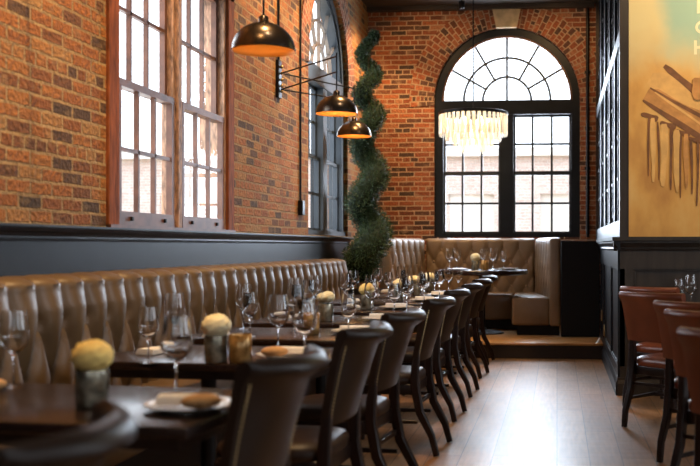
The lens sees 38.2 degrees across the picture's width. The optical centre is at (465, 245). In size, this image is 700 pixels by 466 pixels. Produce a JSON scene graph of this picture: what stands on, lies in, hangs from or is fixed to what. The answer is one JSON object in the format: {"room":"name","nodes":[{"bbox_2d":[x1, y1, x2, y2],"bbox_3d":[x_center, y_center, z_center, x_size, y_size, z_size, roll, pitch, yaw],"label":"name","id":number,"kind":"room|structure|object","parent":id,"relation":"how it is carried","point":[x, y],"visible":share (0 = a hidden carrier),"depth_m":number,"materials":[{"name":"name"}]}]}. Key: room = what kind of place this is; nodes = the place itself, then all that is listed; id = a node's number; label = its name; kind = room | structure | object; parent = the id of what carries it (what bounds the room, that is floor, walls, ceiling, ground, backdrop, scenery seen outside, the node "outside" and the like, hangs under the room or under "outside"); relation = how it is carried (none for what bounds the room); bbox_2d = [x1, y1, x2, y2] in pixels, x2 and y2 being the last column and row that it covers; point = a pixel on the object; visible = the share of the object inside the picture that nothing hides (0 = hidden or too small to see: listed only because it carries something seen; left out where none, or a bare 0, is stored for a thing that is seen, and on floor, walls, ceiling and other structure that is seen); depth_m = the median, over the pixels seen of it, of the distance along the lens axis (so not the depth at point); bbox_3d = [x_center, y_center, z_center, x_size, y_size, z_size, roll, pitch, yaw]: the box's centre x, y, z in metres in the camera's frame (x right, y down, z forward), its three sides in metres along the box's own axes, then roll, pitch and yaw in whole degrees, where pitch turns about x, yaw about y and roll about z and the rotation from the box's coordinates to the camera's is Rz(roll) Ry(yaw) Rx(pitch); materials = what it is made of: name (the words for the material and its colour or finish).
{"room":"restaurant","nodes":[
{"label":"restaurant","id":0,"kind":"room"},
{"bbox_2d":[0,0,367,288],"bbox_3d":[-2.221,-1.065,5.715,0.260,4.630,16.980,0,0,5],"label":"wall","id":1,"kind":"structure","parent":0,"point":[53,52],"depth_m":5.57,"materials":[{"name":"orange brick"}]},
{"bbox_2d":[106,0,235,232],"bbox_3d":[-2.076,-1.058,6.920,0.250,1.905,2.254,0,0,5],"label":"window","id":2,"kind":"structure","parent":1,"relation":"in","point":[215,111],"depth_m":6.88,"materials":[{"name":"paint"}]},
{"bbox_2d":[0,241,348,276],"bbox_3d":[-2.159,0.560,4.841,0.022,1.180,15.250,0,0,5],"label":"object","id":3,"kind":"structure","parent":1,"relation":"attached to","point":[17,258],"depth_m":6.13,"materials":[{"name":"grey paint"}]},
{"bbox_2d":[0,223,353,243],"bbox_3d":[-2.120,-0.065,4.837,0.100,0.080,15.250,0,0,5],"label":"trim","id":4,"kind":"structure","parent":1,"relation":"attached to","point":[8,231],"depth_m":6.09,"materials":[{"name":"grey paint"}]},
{"bbox_2d":[231,0,295,56],"bbox_3d":[-1.600,-1.405,5.322,1.404,0.650,0.350,0,0,-25],"label":"pendant lamp","id":5,"kind":"object","parent":1,"relation":"attached to","point":[262,38],"visible":1,"depth_m":5.45,"materials":[{"name":"black metal"}]},
{"bbox_2d":[299,0,301,199],"bbox_3d":[-1.675,-1.865,10.123,0.022,2.810,0.022,0,0,5],"label":"conduit","id":6,"kind":"object","parent":1,"relation":"attached to","point":[300,1],"visible":1,"depth_m":10.12,"materials":[{"name":"black metal"}]},
{"bbox_2d":[298,200,304,215],"bbox_3d":[-1.664,-0.385,10.123,0.049,0.150,0.100,0,0,5],"label":"switch box","id":7,"kind":"object","parent":1,"relation":"attached to","point":[301,204],"visible":1,"depth_m":10.07,"materials":[{"name":"black metal"}]},
{"bbox_2d":[275,53,370,137],"bbox_3d":[-1.351,-1.417,9.232,0.838,0.625,2.061,0,0,-2],"label":"wall lamp","id":8,"kind":"object","parent":1,"relation":"attached to","point":[335,105],"visible":1,"depth_m":9.27,"materials":[{"name":"black metal"}]},
{"bbox_2d":[308,0,344,235],"bbox_3d":[-1.690,-1.552,11.501,0.190,2.865,1.990,0,0,5],"label":"window","id":9,"kind":"structure","parent":1,"relation":"in","point":[326,192],"depth_m":11.66,"materials":[{"name":"paint"}]},
{"bbox_2d":[302,0,353,92],"bbox_3d":[-1.569,-2.618,11.489,0.032,1.416,2.672,0,0,5],"label":"trim","id":10,"kind":"structure","parent":1,"relation":"attached to","point":[307,5],"depth_m":12.09,"materials":[{"name":"brick"}]},
{"bbox_2d":[362,0,598,6],"bbox_3d":[1.369,-3.330,5.388,7.650,0.100,16.980,0,0,5],"label":"ceiling","id":11,"kind":"structure","parent":0,"point":[369,3],"depth_m":13.47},
{"bbox_2d":[438,0,507,154],"bbox_3d":[0.089,-2.209,12.343,0.860,2.139,0.860,0,0,5],"label":"chandelier","id":12,"kind":"object","parent":11,"relation":"hanging from","point":[489,129],"visible":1,"depth_m":12.10,"materials":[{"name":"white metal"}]},
{"bbox_2d":[368,4,595,287],"bbox_3d":[0.265,-1.065,13.838,3.220,4.630,0.350,0,0,5],"label":"wall","id":13,"kind":"structure","parent":0,"point":[406,140],"depth_m":13.76,"materials":[{"name":"red brick"}]},
{"bbox_2d":[367,2,593,12],"bbox_3d":[0.185,-3.250,13.619,3.100,0.060,0.100,0,0,5],"label":"trim","id":14,"kind":"structure","parent":13,"relation":"attached to","point":[562,5],"depth_m":13.57,"materials":[{"name":"brown wood"}]},
{"bbox_2d":[409,9,595,106],"bbox_3d":[0.553,-2.618,13.640,2.672,1.416,0.032,0,0,5],"label":"brick arch","id":15,"kind":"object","parent":13,"relation":"attached to","point":[544,22],"depth_m":13.65,"materials":[{"name":"brick"}]},
{"bbox_2d":[492,9,520,28],"bbox_3d":[0.553,-3.115,13.636,0.400,0.290,0.100,0,0,5],"label":"trim","id":16,"kind":"structure","parent":13,"relation":"attached to","point":[504,18],"depth_m":13.59,"materials":[{"name":"beige stone"}]},
{"bbox_2d":[434,29,579,236],"bbox_3d":[0.564,-1.552,13.761,1.990,2.865,0.190,0,0,5],"label":"window","id":17,"kind":"structure","parent":13,"relation":"in","point":[507,173],"depth_m":13.70,"materials":[{"name":"grey paint"}]},
{"bbox_2d":[584,8,589,236],"bbox_3d":[1.641,-1.665,13.508,0.080,3.090,0.056,0,0,5],"label":"pipe","id":18,"kind":"object","parent":13,"relation":"attached to","point":[587,72],"visible":1,"depth_m":13.48,"materials":[{"name":"black metal"}]},
{"bbox_2d":[341,358,694,465],"bbox_3d":[1.342,1.310,5.365,7.500,0.120,16.930,0,0,5],"label":"floor","id":19,"kind":"structure","parent":0,"point":[523,412],"depth_m":7.00,"materials":[{"name":"brown wood"}]},
{"bbox_2d":[0,399,137,465],"bbox_3d":[-0.948,0.781,1.803,0.676,0.937,0.494,0,0,-1],"label":"dining chair","id":20,"kind":"object","parent":19,"relation":"on","point":[111,427],"visible":1,"depth_m":1.69,"materials":[{"name":"brown leather"}]},
{"bbox_2d":[0,272,200,465],"bbox_3d":[-1.777,0.695,4.525,0.760,1.111,1.850,0,0,5],"label":"banquette section","id":21,"kind":"object","parent":19,"relation":"on","point":[64,310],"visible":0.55,"depth_m":4.71,"materials":[{"name":"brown leather"}]},
{"bbox_2d":[0,444,143,465],"bbox_3d":[-1.698,0.845,4.517,0.600,0.130,1.840,0,0,5],"label":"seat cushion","id":22,"kind":"object","parent":21,"relation":"on","point":[119,456],"depth_m":4.15,"materials":[{"name":"brown leather"}]},
{"bbox_2d":[0,383,231,450],"bbox_3d":[-1.200,0.870,3.142,1.040,0.760,0.720,0,0,10],"label":"dining table","id":23,"kind":"object","parent":19,"relation":"on","point":[32,411],"visible":0.64,"depth_m":2.89,"materials":[{"name":"brown wood"}]},
{"bbox_2d":[0,310,29,388],"bbox_3d":[-1.563,0.355,3.456,0.103,0.265,0.104,0,0,43],"label":"wine glass","id":24,"kind":"object","parent":23,"relation":"on","point":[14,325],"visible":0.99,"depth_m":3.42,"materials":[{"name":"white"}]},
{"bbox_2d":[69,339,113,408],"bbox_3d":[-1.138,0.385,3.047,0.127,0.205,0.132,0,0,5],"label":"flower vase","id":25,"kind":"object","parent":23,"relation":"on","point":[91,358],"visible":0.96,"depth_m":3.00,"materials":[{"name":"silver glass"}]},
{"bbox_2d":[75,368,109,408],"bbox_3d":[-1.139,0.432,3.046,0.100,0.112,0.099,0,0,5],"label":"jar","id":26,"kind":"object","parent":25,"relation":"on","point":[92,385],"depth_m":3.00,"materials":[{"name":"silver glass"}]},
{"bbox_2d":[160,314,192,392],"bbox_3d":[-0.932,0.355,3.218,0.103,0.265,0.104,0,0,-16],"label":"wine glass","id":27,"kind":"object","parent":23,"relation":"on","point":[176,340],"visible":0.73,"depth_m":3.18,"materials":[{"name":"white"}]},
{"bbox_2d":[143,396,229,413],"bbox_3d":[-0.823,0.477,2.987,0.270,0.021,0.270,0,0,5],"label":"plate","id":28,"kind":"object","parent":23,"relation":"on","point":[180,409],"visible":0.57,"depth_m":2.93,"materials":[{"name":"white ceramic"}]},
{"bbox_2d":[155,393,216,405],"bbox_3d":[-0.833,0.457,2.988,0.170,0.025,0.092,0,0,-6],"label":"folded napkin","id":29,"kind":"object","parent":28,"relation":"on","point":[163,399],"visible":0.41,"depth_m":2.94,"materials":[{"name":"white fabric"}]},
{"bbox_2d":[181,393,221,408],"bbox_3d":[-0.762,0.447,2.881,0.117,0.045,0.072,0,0,-23],"label":"bread roll","id":30,"kind":"object","parent":28,"relation":"on","point":[200,400],"visible":1,"depth_m":2.86,"materials":[{"name":"orange food"}]},
{"bbox_2d":[94,265,240,458],"bbox_3d":[-1.607,0.695,6.397,0.760,1.111,1.890,0,0,5],"label":"banquette section","id":31,"kind":"object","parent":19,"relation":"on","point":[207,290],"visible":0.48,"depth_m":6.03,"materials":[{"name":"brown leather"}]},
{"bbox_2d":[142,379,233,388],"bbox_3d":[-1.527,0.845,6.390,0.600,0.130,1.880,0,0,5],"label":"bench seat","id":32,"kind":"object","parent":31,"relation":"on","point":[183,383],"depth_m":5.67,"materials":[{"name":"brown leather"}]},
{"bbox_2d":[107,345,332,465],"bbox_3d":[-1.073,0.870,4.536,1.040,0.760,0.720,0,0,10],"label":"dining table","id":33,"kind":"object","parent":19,"relation":"on","point":[124,364],"visible":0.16,"depth_m":4.27,"materials":[{"name":"brown wood"}]},
{"bbox_2d":[138,306,158,363],"bbox_3d":[-1.327,0.370,4.177,0.086,0.235,0.085,0,0,-39],"label":"wine glass","id":34,"kind":"object","parent":33,"relation":"on","point":[148,321],"visible":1,"depth_m":4.15,"materials":[{"name":"white"}]},
{"bbox_2d":[135,346,162,354],"bbox_3d":[-1.422,0.475,4.568,0.092,0.025,0.170,0,0,15],"label":"folded napkin","id":35,"kind":"object","parent":33,"relation":"on","point":[155,350],"visible":0.68,"depth_m":4.49,"materials":[{"name":"white fabric"}]},
{"bbox_2d":[163,293,185,314],"bbox_3d":[-1.377,0.355,4.724,0.104,0.265,0.103,0,0,-20],"label":"wine glass","id":36,"kind":"object","parent":33,"relation":"on","point":[174,303],"visible":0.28,"depth_m":4.68,"materials":[{"name":"white"}]},
{"bbox_2d":[200,313,230,362],"bbox_3d":[-1.052,0.385,4.214,0.127,0.205,0.132,0,0,5],"label":"flower vase","id":37,"kind":"object","parent":33,"relation":"on","point":[215,327],"visible":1,"depth_m":4.17,"materials":[{"name":"silver glass"}]},
{"bbox_2d":[204,335,227,362],"bbox_3d":[-1.052,0.432,4.213,0.100,0.112,0.099,0,0,5],"label":"jar","id":38,"kind":"object","parent":37,"relation":"on","point":[215,346],"depth_m":4.17,"materials":[{"name":"silver glass"}]},
{"bbox_2d":[229,333,251,362],"bbox_3d":[-0.948,0.429,4.203,0.096,0.118,0.095,0,0,5],"label":"candle holder","id":39,"kind":"object","parent":33,"relation":"on","point":[240,344],"visible":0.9,"depth_m":4.16,"materials":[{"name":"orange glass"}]},
{"bbox_2d":[256,352,297,358],"bbox_3d":[-0.778,0.477,4.359,0.270,0.021,0.270,0,0,5],"label":"plate","id":40,"kind":"object","parent":33,"relation":"on","point":[258,353],"visible":0.27,"depth_m":4.33,"materials":[{"name":"white ceramic"}]},
{"bbox_2d":[261,346,287,356],"bbox_3d":[-0.817,0.450,4.267,0.117,0.045,0.072,0,0,-6],"label":"bread roll","id":41,"kind":"object","parent":40,"relation":"on","point":[277,351],"visible":0.98,"depth_m":4.24,"materials":[{"name":"orange food"}]},
{"bbox_2d":[280,346,303,353],"bbox_3d":[-0.765,0.457,4.397,0.170,0.025,0.092,0,0,-1],"label":"folded napkin","id":42,"kind":"object","parent":40,"relation":"on","point":[291,349],"visible":0.39,"depth_m":4.36,"materials":[{"name":"white fabric"}]},
{"bbox_2d":[267,294,289,345],"bbox_3d":[-0.859,0.355,4.577,0.104,0.265,0.103,0,0,1],"label":"wine glass","id":43,"kind":"object","parent":33,"relation":"on","point":[278,312],"visible":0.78,"depth_m":4.54,"materials":[{"name":"white"}]},
{"bbox_2d":[292,299,316,346],"bbox_3d":[-0.674,0.355,4.178,0.103,0.265,0.104,0,0,-31],"label":"wine glass","id":44,"kind":"object","parent":33,"relation":"on","point":[304,318],"visible":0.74,"depth_m":4.14,"materials":[{"name":"white"}]},
{"bbox_2d":[192,327,336,347],"bbox_3d":[-0.976,0.870,5.612,1.040,0.760,0.720,0,0,10],"label":"dining table","id":45,"kind":"object","parent":19,"relation":"on","point":[265,336],"visible":0.12,"depth_m":5.36,"materials":[{"name":"brown wood"}]},
{"bbox_2d":[234,284,251,329],"bbox_3d":[-1.304,0.355,5.862,0.104,0.265,0.103,0,0,-15],"label":"wine glass","id":46,"kind":"object","parent":45,"relation":"on","point":[240,288],"visible":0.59,"depth_m":5.83,"materials":[{"name":"white"}]},
{"bbox_2d":[242,292,257,335],"bbox_3d":[-1.173,0.370,5.429,0.086,0.235,0.085,0,0,36],"label":"wine glass","id":47,"kind":"object","parent":45,"relation":"on","point":[249,302],"visible":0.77,"depth_m":5.40,"materials":[{"name":"white"}]},
{"bbox_2d":[287,284,304,330],"bbox_3d":[-0.981,0.355,5.773,0.104,0.265,0.103,0,0,11],"label":"wine glass","id":48,"kind":"object","parent":45,"relation":"on","point":[295,291],"visible":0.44,"depth_m":5.73,"materials":[{"name":"white"}]},
{"bbox_2d":[308,312,319,334],"bbox_3d":[-0.861,0.429,5.551,0.095,0.118,0.096,0,0,38],"label":"candle holder","id":49,"kind":"object","parent":45,"relation":"on","point":[316,330],"visible":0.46,"depth_m":5.52,"materials":[{"name":"glass"}]},
{"bbox_2d":[340,293,356,328],"bbox_3d":[-0.622,0.370,5.298,0.086,0.235,0.085,0,0,-8],"label":"wine glass","id":50,"kind":"object","parent":45,"relation":"on","point":[348,307],"visible":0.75,"depth_m":5.27,"materials":[{"name":"white"}]},
{"bbox_2d":[219,344,327,465],"bbox_3d":[-0.754,0.781,2.999,0.676,0.937,0.494,0,0,12],"label":"dining chair","id":51,"kind":"object","parent":19,"relation":"on","point":[267,395],"visible":1,"depth_m":2.81,"materials":[{"name":"brown leather"}]},
{"bbox_2d":[222,261,327,395],"bbox_3d":[-1.435,0.695,8.289,0.760,1.111,1.890,0,0,5],"label":"banquette section","id":52,"kind":"object","parent":19,"relation":"on","point":[266,279],"visible":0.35,"depth_m":7.95,"materials":[{"name":"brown leather"}]},
{"bbox_2d":[214,320,392,465],"bbox_3d":[-0.633,0.781,4.048,0.676,0.937,0.494,0,0,9],"label":"dining chair","id":53,"kind":"object","parent":19,"relation":"on","point":[354,349],"visible":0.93,"depth_m":3.87,"materials":[{"name":"brown leather"}]},
{"bbox_2d":[244,315,370,393],"bbox_3d":[-0.876,0.870,6.707,1.040,0.760,0.720,0,0,5],"label":"dining table","id":54,"kind":"object","parent":19,"relation":"on","point":[338,320],"visible":0.09,"depth_m":6.49,"materials":[{"name":"brown wood"}]},
{"bbox_2d":[302,280,316,298],"bbox_3d":[-1.030,0.355,6.560,0.103,0.265,0.104,0,0,22],"label":"wine glass","id":55,"kind":"object","parent":54,"relation":"on","point":[310,290],"visible":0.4,"depth_m":6.52,"materials":[{"name":"clear glass"}]},
{"bbox_2d":[316,291,334,320],"bbox_3d":[-0.917,0.389,6.512,0.145,0.198,0.100,0,0,38],"label":"flower vase","id":56,"kind":"object","parent":54,"relation":"on","point":[325,310],"visible":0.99,"depth_m":6.47,"materials":[{"name":"silver glass"}]},
{"bbox_2d":[318,303,332,320],"bbox_3d":[-0.914,0.432,6.510,0.100,0.112,0.099,0,0,13],"label":"jar","id":57,"kind":"object","parent":56,"relation":"on","point":[325,310],"depth_m":6.47,"materials":[{"name":"silver glass"}]},
{"bbox_2d":[364,278,378,312],"bbox_3d":[-0.648,0.355,6.887,0.104,0.265,0.103,0,0,-26],"label":"wine glass","id":58,"kind":"object","parent":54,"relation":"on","point":[371,290],"visible":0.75,"depth_m":6.85,"materials":[{"name":"white"}]},
{"bbox_2d":[388,283,400,312],"bbox_3d":[-0.486,0.370,6.792,0.086,0.235,0.085,0,0,39],"label":"wine glass","id":59,"kind":"object","parent":54,"relation":"on","point":[394,293],"visible":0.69,"depth_m":6.76,"materials":[{"name":"white"}]},
{"bbox_2d":[290,259,347,305],"bbox_3d":[-1.261,0.695,10.196,0.760,1.111,1.920,0,0,5],"label":"banquette section","id":60,"kind":"object","parent":19,"relation":"on","point":[330,271],"visible":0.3,"depth_m":10.25,"materials":[{"name":"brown leather"}]},
{"bbox_2d":[290,306,421,315],"bbox_3d":[-0.776,0.870,7.802,1.040,0.760,0.720,0,0,5],"label":"dining table","id":61,"kind":"object","parent":19,"relation":"on","point":[336,309],"visible":0.03,"depth_m":7.60,"materials":[{"name":"brown wood"}]},
{"bbox_2d":[309,275,321,309],"bbox_3d":[-1.153,0.355,7.636,0.104,0.265,0.103,0,0,39],"label":"wine glass","id":62,"kind":"object","parent":61,"relation":"on","point":[317,278],"visible":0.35,"depth_m":7.60,"materials":[{"name":"clear glass"}]},
{"bbox_2d":[340,273,351,292],"bbox_3d":[-0.971,0.355,8.091,0.104,0.265,0.103,0,0,-37],"label":"wine glass","id":63,"kind":"object","parent":61,"relation":"on","point":[346,278],"visible":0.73,"depth_m":8.05,"materials":[{"name":"clear glass"}]},
{"bbox_2d":[359,283,373,309],"bbox_3d":[-0.763,0.385,7.719,0.127,0.205,0.132,0,0,-44],"label":"flower vase","id":64,"kind":"object","parent":61,"relation":"on","point":[365,302],"visible":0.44,"depth_m":7.68,"materials":[{"name":"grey glass"}]},
{"bbox_2d":[361,295,373,309],"bbox_3d":[-0.763,0.432,7.721,0.100,0.112,0.099,0,0,-44],"label":"jar","id":65,"kind":"object","parent":64,"relation":"on","point":[365,302],"depth_m":7.68,"materials":[{"name":"silver glass"}]},
{"bbox_2d":[400,276,413,310],"bbox_3d":[-0.443,0.355,7.491,0.103,0.265,0.104,0,0,18],"label":"wine glass","id":66,"kind":"object","parent":61,"relation":"on","point":[406,284],"visible":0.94,"depth_m":7.45,"materials":[{"name":"white"}]},
{"bbox_2d":[295,307,426,465],"bbox_3d":[-0.532,0.781,4.939,0.676,0.937,0.494,0,0,11],"label":"dining chair","id":67,"kind":"object","parent":19,"relation":"on","point":[376,410],"visible":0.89,"depth_m":4.76,"materials":[{"name":"brown leather"}]},
{"bbox_2d":[329,299,422,305],"bbox_3d":[-0.678,0.870,8.878,1.040,0.760,0.720,0,0,5],"label":"dining table","id":68,"kind":"object","parent":19,"relation":"on","point":[377,302],"visible":0.07,"depth_m":8.67,"materials":[{"name":"brown wood"}]},
{"bbox_2d":[349,270,358,293],"bbox_3d":[-1.021,0.355,9.080,0.104,0.265,0.103,0,0,-13],"label":"wine glass","id":69,"kind":"object","parent":68,"relation":"on","point":[354,273],"visible":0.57,"depth_m":9.04,"materials":[{"name":"white"}]},
{"bbox_2d":[418,272,429,302],"bbox_3d":[-0.360,0.355,8.618,0.103,0.265,0.104,0,0,-41],"label":"wine glass","id":70,"kind":"object","parent":68,"relation":"on","point":[424,278],"visible":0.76,"depth_m":8.58,"materials":[{"name":"white"}]},
{"bbox_2d":[355,294,438,298],"bbox_3d":[-0.590,0.870,9.844,1.040,0.760,0.720,0,0,5],"label":"dining table","id":71,"kind":"object","parent":19,"relation":"on","point":[382,296],"visible":0.05,"depth_m":9.70,"materials":[{"name":"brown wood"}]},
{"bbox_2d":[373,268,382,294],"bbox_3d":[-0.891,0.355,10.072,0.103,0.265,0.104,0,0,-20],"label":"wine glass","id":72,"kind":"object","parent":71,"relation":"on","point":[377,272],"visible":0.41,"depth_m":10.03,"materials":[{"name":"white"}]},
{"bbox_2d":[384,272,392,296],"bbox_3d":[-0.748,0.370,9.658,0.086,0.235,0.085,0,0,-35],"label":"wine glass","id":73,"kind":"object","parent":71,"relation":"on","point":[388,278],"visible":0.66,"depth_m":9.62,"materials":[{"name":"white"}]},
{"bbox_2d":[411,275,420,294],"bbox_3d":[-0.492,0.389,9.903,0.144,0.198,0.101,0,0,43],"label":"flower vase","id":74,"kind":"object","parent":71,"relation":"on","point":[416,291],"visible":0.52,"depth_m":9.86,"materials":[{"name":"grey glass"}]},
{"bbox_2d":[411,284,420,294],"bbox_3d":[-0.494,0.432,9.906,0.100,0.112,0.099,0,0,21],"label":"jar","id":75,"kind":"object","parent":74,"relation":"on","point":[416,291],"depth_m":9.86,"materials":[{"name":"clear glass"}]},
{"bbox_2d":[434,269,444,296],"bbox_3d":[-0.254,0.355,9.562,0.103,0.265,0.104,0,0,-4],"label":"wine glass","id":76,"kind":"object","parent":71,"relation":"on","point":[439,277],"visible":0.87,"depth_m":9.53,"materials":[{"name":"white"}]},
{"bbox_2d":[361,295,455,456],"bbox_3d":[-0.398,0.781,6.195,0.676,0.937,0.494,0,0,9],"label":"dining chair","id":77,"kind":"object","parent":19,"relation":"on","point":[413,378],"visible":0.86,"depth_m":5.99,"materials":[{"name":"brown leather"}]},
{"bbox_2d":[379,290,445,293],"bbox_3d":[-0.511,0.870,10.710,1.040,0.760,0.720,0,0,5],"label":"dining table","id":78,"kind":"object","parent":19,"relation":"on","point":[380,292],"visible":0.02,"depth_m":10.54,"materials":[{"name":"brown wood"}]},
{"bbox_2d":[425,273,433,291],"bbox_3d":[-0.392,0.385,10.701,0.127,0.205,0.132,0,0,-36],"label":"flower vase","id":79,"kind":"object","parent":78,"relation":"on","point":[430,288],"visible":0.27,"depth_m":10.66,"materials":[{"name":"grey glass"}]},
{"bbox_2d":[425,281,433,291],"bbox_3d":[-0.392,0.432,10.700,0.100,0.112,0.099,0,0,-36],"label":"jar","id":80,"kind":"object","parent":79,"relation":"on","point":[430,288],"depth_m":10.66,"materials":[{"name":"silver glass"}]},
{"bbox_2d":[444,267,453,289],"bbox_3d":[-0.181,0.355,10.479,0.103,0.265,0.104,0,0,-5],"label":"wine glass","id":81,"kind":"object","parent":78,"relation":"on","point":[448,272],"visible":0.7,"depth_m":10.44,"materials":[{"name":"white"}]},
{"bbox_2d":[377,287,470,421],"bbox_3d":[-0.302,0.781,7.351,0.676,0.937,0.494,0,0,9],"label":"dining chair","id":82,"kind":"object","parent":19,"relation":"on","point":[441,357],"visible":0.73,"depth_m":7.16,"materials":[{"name":"brown leather"}]},
{"bbox_2d":[401,282,483,397],"bbox_3d":[-0.189,0.781,8.487,0.676,0.937,0.494,0,0,8],"label":"dining chair","id":83,"kind":"object","parent":19,"relation":"on","point":[458,342],"visible":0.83,"depth_m":8.30,"materials":[{"name":"brown leather"}]},
{"bbox_2d":[451,278,491,378],"bbox_3d":[-0.083,0.781,9.659,0.676,0.937,0.494,0,0,10],"label":"dining chair","id":84,"kind":"object","parent":19,"relation":"on","point":[470,329],"visible":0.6,"depth_m":9.50,"materials":[{"name":"brown leather"}]},
{"bbox_2d":[470,275,497,364],"bbox_3d":[0.006,0.781,10.737,0.676,0.937,0.494,0,0,9],"label":"dining chair","id":85,"kind":"object","parent":19,"relation":"on","point":[480,320],"visible":0.42,"depth_m":10.69,"materials":[{"name":"brown leather"}]},
{"bbox_2d":[451,345,602,358],"bbox_3d":[0.081,1.175,12.419,3.110,0.150,2.510,0,0,5],"label":"platform","id":86,"kind":"object","parent":19,"relation":"on","point":[500,351],"visible":0.07,"depth_m":11.09,"materials":[{"name":"brown wood"}]},
{"bbox_2d":[412,325,602,345],"bbox_3d":[0.077,1.087,12.402,3.105,0.027,2.545,0,0,5],"label":"boards","id":87,"kind":"object","parent":86,"relation":"on","point":[509,337],"visible":0.2,"depth_m":11.36,"materials":[{"name":"brown wood"}]},
{"bbox_2d":[340,28,394,294],"bbox_3d":[-1.175,-0.768,11.867,0.680,3.682,0.677,0,0,17],"label":"spiral topiary","id":88,"kind":"object","parent":87,"relation":"on","point":[374,233],"visible":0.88,"depth_m":11.76,"materials":[{"name":"green plant"}]},
{"bbox_2d":[444,269,527,334],"bbox_3d":[0.199,0.683,12.333,1.130,0.780,1.130,0,0,5],"label":"table","id":89,"kind":"object","parent":87,"relation":"on","point":[467,272],"visible":0.55,"depth_m":11.93,"materials":[{"name":"black wood"}]},
{"bbox_2d":[446,248,453,266],"bbox_3d":[-0.199,0.159,12.268,0.104,0.265,0.103,0,0,5],"label":"wine glass","id":90,"kind":"object","parent":89,"relation":"on","point":[449,251],"visible":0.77,"depth_m":12.23,"materials":[{"name":"white"}]},
{"bbox_2d":[470,253,480,269],"bbox_3d":[0.115,0.188,12.292,0.127,0.205,0.132,0,0,5],"label":"flower vase","id":91,"kind":"object","parent":89,"relation":"on","point":[475,257],"visible":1,"depth_m":12.25,"materials":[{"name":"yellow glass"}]},
{"bbox_2d":[489,248,496,269],"bbox_3d":[0.329,0.159,12.220,0.104,0.265,0.103,0,0,5],"label":"wine glass","id":92,"kind":"object","parent":89,"relation":"on","point":[492,251],"visible":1,"depth_m":12.18,"materials":[{"name":"white"}]},
{"bbox_2d":[380,237,599,336],"bbox_3d":[0.324,0.484,12.758,2.667,1.178,1.750,0,0,5],"label":"banquette","id":93,"kind":"object","parent":87,"relation":"on","point":[561,285],"visible":0.72,"depth_m":12.29,"materials":[{"name":"beige leather"}]},
{"bbox_2d":[620,286,679,412],"bbox_3d":[1.550,0.779,7.800,0.504,0.936,0.646,0,0,43],"label":"dining chair","id":94,"kind":"object","parent":19,"relation":"on","point":[643,348],"visible":0.3,"depth_m":7.73,"materials":[{"name":"leather"}]},
{"bbox_2d":[619,291,685,426],"bbox_3d":[1.405,0.779,6.891,0.646,0.936,0.504,0,0,-45],"label":"dining chair","id":95,"kind":"object","parent":19,"relation":"on","point":[640,316],"visible":0.48,"depth_m":6.81,"materials":[{"name":"leather"}]},
{"bbox_2d":[653,300,699,462],"bbox_3d":[1.429,0.779,5.764,0.504,0.936,0.646,0,0,44],"label":"dining chair","id":96,"kind":"object","parent":19,"relation":"on","point":[671,384],"visible":0.58,"depth_m":5.76,"materials":[{"name":"leather"}]},
{"bbox_2d":[663,308,699,465],"bbox_3d":[1.334,0.779,4.961,0.646,0.936,0.504,0,0,-44],"label":"dining chair","id":97,"kind":"object","parent":19,"relation":"on","point":[675,318],"visible":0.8,"depth_m":4.98,"materials":[{"name":"leather"}]},
{"bbox_2d":[676,326,699,465],"bbox_3d":[1.164,0.779,3.851,0.646,0.936,0.504,0,0,-45],"label":"dining chair","id":98,"kind":"object","parent":19,"relation":"on","point":[689,338],"visible":1,"depth_m":3.85,"materials":[{"name":"leather"}]},
{"bbox_3d":[2.098,0.870,7.722,1.000,0.760,1.000,0,0,5],"label":"dining table","id":99,"kind":"object","parent":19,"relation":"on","visible":0},
{"bbox_2d":[673,279,684,292],"bbox_3d":[1.640,0.370,7.703,0.086,0.235,0.085,0,0,5],"label":"wine glass","id":100,"kind":"object","parent":99,"relation":"on","point":[678,283],"visible":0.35,"depth_m":7.67,"materials":[{"name":"white"}]},
{"bbox_2d":[684,275,697,301],"bbox_3d":[1.738,0.355,7.734,0.104,0.265,0.103,0,0,5],"label":"wine glass","id":101,"kind":"object","parent":99,"relation":"on","point":[690,283],"visible":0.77,"depth_m":7.70,"materials":[{"name":"white"}]},
{"bbox_2d":[596,237,624,395],"bbox_3d":[1.458,0.588,10.037,0.165,1.325,3.445,0,0,5],"label":"wall partition","id":102,"kind":"structure","parent":0,"point":[610,283],"depth_m":9.46,"materials":[{"name":"grey paint"}]},
{"bbox_2d":[596,0,628,239],"bbox_3d":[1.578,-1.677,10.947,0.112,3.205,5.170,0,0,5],"label":"window","id":103,"kind":"structure","parent":102,"relation":"in","point":[612,16],"depth_m":9.70,"materials":[{"name":"paint"}]},
{"bbox_3d":[3.346,-1.015,8.301,4.040,4.530,0.180,0,0,5],"label":"wall","id":104,"kind":"structure","parent":0,"visible":0},
{"bbox_2d":[613,237,699,395],"bbox_3d":[3.293,0.588,8.213,4.130,1.325,0.165,0,0,5],"label":"wainscoting","id":105,"kind":"structure","parent":104,"relation":"attached to","point":[645,261],"depth_m":8.33,"materials":[{"name":"black wood"}]},
{"bbox_2d":[629,0,699,236],"bbox_3d":[3.205,-1.669,8.199,3.702,3.182,0.048,0,0,5],"label":"mural","id":106,"kind":"object","parent":104,"relation":"attached to","point":[664,35],"visible":1,"depth_m":8.33},
{"label":"outside","id":107,"kind":"structure","parent":0,"visible":0},
{"bbox_3d":[-1.625,1.450,37.316,70.000,0.200,45.970,0,0,5],"label":"ground","id":108,"kind":"structure","parent":107,"visible":0},
{"bbox_2d":[122,147,568,231],"bbox_3d":[-2.678,-0.500,25.749,22.200,3.700,3.200,0,0,5],"label":"building","id":109,"kind":"structure","parent":108,"relation":"on","point":[542,155],"depth_m":24.08,"materials":[{"name":"brick"}]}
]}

